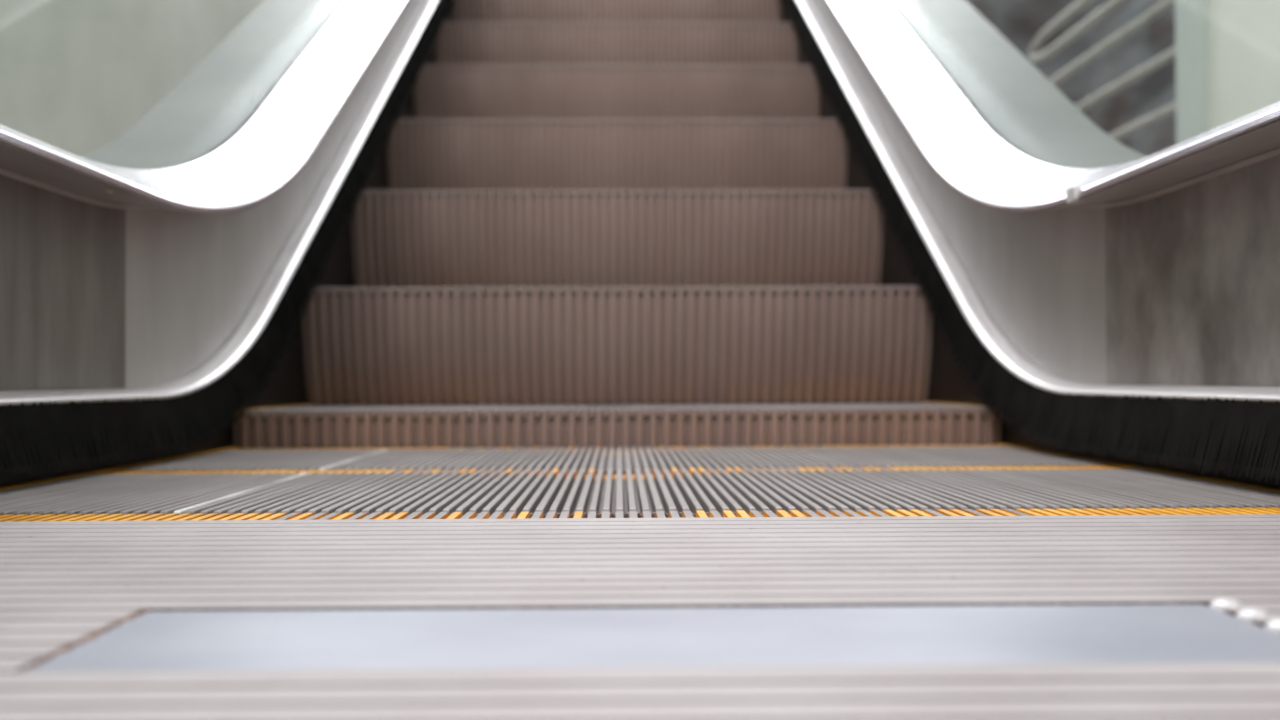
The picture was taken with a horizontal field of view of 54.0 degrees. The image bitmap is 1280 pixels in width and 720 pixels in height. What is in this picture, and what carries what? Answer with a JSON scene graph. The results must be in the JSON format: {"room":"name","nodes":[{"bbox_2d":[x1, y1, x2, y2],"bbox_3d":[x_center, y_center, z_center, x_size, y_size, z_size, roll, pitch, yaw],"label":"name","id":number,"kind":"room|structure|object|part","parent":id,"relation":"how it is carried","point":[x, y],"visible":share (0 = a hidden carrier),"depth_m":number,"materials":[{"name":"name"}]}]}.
{"room":"escalator","nodes":[
{"label":"escalator","id":0,"kind":"room"},
{"bbox_2d":[0,0,264,156],"bbox_3d":[-2.006,-1.861,2.897,0.200,4.400,12.200,0,-1,-1],"label":"wall","id":1,"kind":"structure","parent":0,"point":[76,76],"depth_m":4.45,"materials":[{"name":"white paint"}]},
{"bbox_2d":[387,118,847,191],"bbox_3d":[-0.050,-0.410,2.916,1.002,0.223,0.395,0,-1,-1],"label":"step","id":2,"kind":"structure","parent":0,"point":[422,154],"depth_m":2.73,"materials":[{"name":"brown metal"}]},
{"bbox_2d":[414,64,820,120],"bbox_3d":[-0.057,-0.614,3.282,1.002,0.223,0.395,0,-1,-1],"label":"step","id":3,"kind":"structure","parent":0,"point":[448,91],"depth_m":3.10,"materials":[{"name":"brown metal"}]},
{"bbox_2d":[436,21,798,66],"bbox_3d":[-0.064,-0.818,3.648,1.002,0.223,0.395,0,-1,-1],"label":"step","id":4,"kind":"structure","parent":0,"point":[463,42],"depth_m":3.46,"materials":[{"name":"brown metal"}]},
{"bbox_2d":[453,0,781,23],"bbox_3d":[-0.071,-1.021,4.015,1.002,0.223,0.395,0,-1,-1],"label":"step","id":5,"kind":"structure","parent":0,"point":[600,11],"depth_m":3.83,"materials":[{"name":"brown metal"}]},
{"bbox_2d":[308,401,927,407],"bbox_3d":[-0.043,-0.672,2.411,1.020,2.272,5.800,0,-1,-1],"label":"step","id":6,"kind":"structure","parent":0,"point":[927,401],"depth_m":2.03,"materials":[{"name":"metal"}]},
{"bbox_2d":[106,443,1125,474],"bbox_3d":[-0.023,0.219,1.426,1.002,0.223,0.395,0,-1,-1],"label":"step","id":7,"kind":"structure","parent":6,"relation":"on","point":[1000,454],"depth_m":1.37,"materials":[{"name":"grey metal"}]},
{"bbox_2d":[302,285,932,404],"bbox_3d":[-0.037,-0.003,2.183,1.002,0.223,0.395,0,-1,-1],"label":"step","id":8,"kind":"structure","parent":6,"relation":"on","point":[830,344],"depth_m":2.00,"materials":[{"name":"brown metal"}]},
{"bbox_2d":[351,189,883,288],"bbox_3d":[-0.043,-0.207,2.550,1.002,0.223,0.395,0,-1,-1],"label":"step","id":9,"kind":"structure","parent":6,"relation":"on","point":[402,238],"depth_m":2.37,"materials":[{"name":"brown metal"}]},
{"bbox_2d":[233,402,1001,451],"bbox_3d":[-0.030,0.178,1.827,1.002,0.223,0.395,0,-1,-1],"label":"step","id":10,"kind":"structure","parent":6,"relation":"on","point":[306,426],"depth_m":1.64,"materials":[{"name":"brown metal"}]},
{"bbox_2d":[0,464,1279,518],"bbox_3d":[-0.016,0.213,1.026,1.002,0.223,0.395,0,-1,-1],"label":"step","id":11,"kind":"structure","parent":6,"relation":"on","point":[102,491],"depth_m":0.97,"materials":[{"name":"grey metal"}]},
{"bbox_2d":[0,507,1279,520],"bbox_3d":[-0.010,0.206,0.626,1.002,0.223,0.395,0,-1,-1],"label":"step","id":12,"kind":"structure","parent":6,"relation":"on","point":[1271,510],"depth_m":0.81,"materials":[{"name":"metal"}]},
{"bbox_2d":[0,514,1279,719],"bbox_3d":[-0.001,0.082,0.103,1.000,0.007,1.308,0,-1,-1],"label":"plate","id":13,"kind":"object","parent":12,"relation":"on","point":[1055,617],"visible":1,"depth_m":0.42,"materials":[{"name":"metal"}]},
{"bbox_2d":[966,0,1087,117],"bbox_3d":[2.240,-1.868,9.170,2.400,4.220,0.200,0,-1,-1],"label":"wall","id":14,"kind":"structure","parent":0,"point":[1020,22],"depth_m":9.09,"materials":[{"name":"stone"}]},
{"bbox_2d":[1087,0,1176,155],"bbox_3d":[3.392,-1.922,6.089,0.200,4.220,6.000,0,-1,-1],"label":"wall","id":15,"kind":"structure","parent":0,"point":[1156,90],"depth_m":8.25,"materials":[{"name":"stone"}]},
{"bbox_2d":[1208,0,1279,129],"bbox_3d":[1.725,-2.009,0.161,0.230,4.220,6.600,0,-1,-1],"label":"wall","id":16,"kind":"structure","parent":0,"point":[1244,35],"depth_m":3.26,"materials":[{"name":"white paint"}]},
{"bbox_3d":[0.827,0.238,2.911,5.450,0.180,12.200,0,-1,-1],"label":"floor","id":17,"kind":"structure","parent":0,"visible":0},
{"bbox_2d":[0,0,454,486],"bbox_3d":[-0.594,-1.461,2.413,0.239,3.635,5.917,0,-1,-1],"label":"balustrade","id":18,"kind":"object","parent":17,"relation":"on","point":[156,282],"visible":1,"depth_m":1.53,"materials":[{"name":"metal"}]},
{"bbox_3d":[-0.518,-0.080,0.370,0.004,0.192,1.855,0,-1,-1],"label":"panel","id":19,"kind":"part","parent":18,"relation":"part of","materials":[{"name":"metal"}]},
{"bbox_3d":[-0.572,-1.140,3.338,0.003,2.405,4.043,0,-1,-1],"label":"panel","id":20,"kind":"part","parent":18,"relation":"part of","materials":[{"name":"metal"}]},
{"bbox_2d":[780,0,1279,488],"bbox_3d":[0.501,-1.465,2.431,0.242,3.635,5.917,0,-1,-1],"label":"balustrade","id":21,"kind":"object","parent":17,"relation":"on","point":[1111,301],"visible":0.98,"depth_m":1.45,"materials":[{"name":"metal"}]},
{"bbox_3d":[0.452,-1.143,3.355,0.003,2.405,4.043,0,-1,-1],"label":"panel","id":22,"kind":"part","parent":21,"relation":"part of","materials":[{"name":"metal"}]},
{"bbox_3d":[0.505,-0.084,0.388,0.004,0.192,1.855,0,-1,-1],"label":"panel","id":23,"kind":"part","parent":21,"relation":"part of","materials":[{"name":"metal"}]},
{"bbox_2d":[1175,0,1209,143],"bbox_3d":[1.684,-1.956,3.540,0.300,4.220,0.160,0,-1,-1],"label":"pillar","id":24,"kind":"structure","parent":17,"relation":"on","point":[1191,16],"depth_m":3.50,"materials":[{"name":"white paint"}]},
{"bbox_3d":[1.634,-0.140,5.111,0.120,0.640,3.040,0,-1,-1],"label":"baseboard","id":25,"kind":"structure","parent":17,"relation":"on","visible":0},
{"bbox_2d":[1028,0,1175,140],"bbox_3d":[1.588,-0.872,5.102,0.068,0.823,3.000,0,-1,-1],"label":"guard railing","id":26,"kind":"object","parent":25,"relation":"on","point":[1109,7],"visible":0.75,"depth_m":4.24,"materials":[{"name":"grey metal"}]},
{"bbox_3d":[1.583,-1.233,4.326,0.036,0.125,1.438,0,-1,-1],"label":"rail","id":27,"kind":"part","parent":26,"relation":"part of","materials":[{"name":"grey metal"}]}
]}

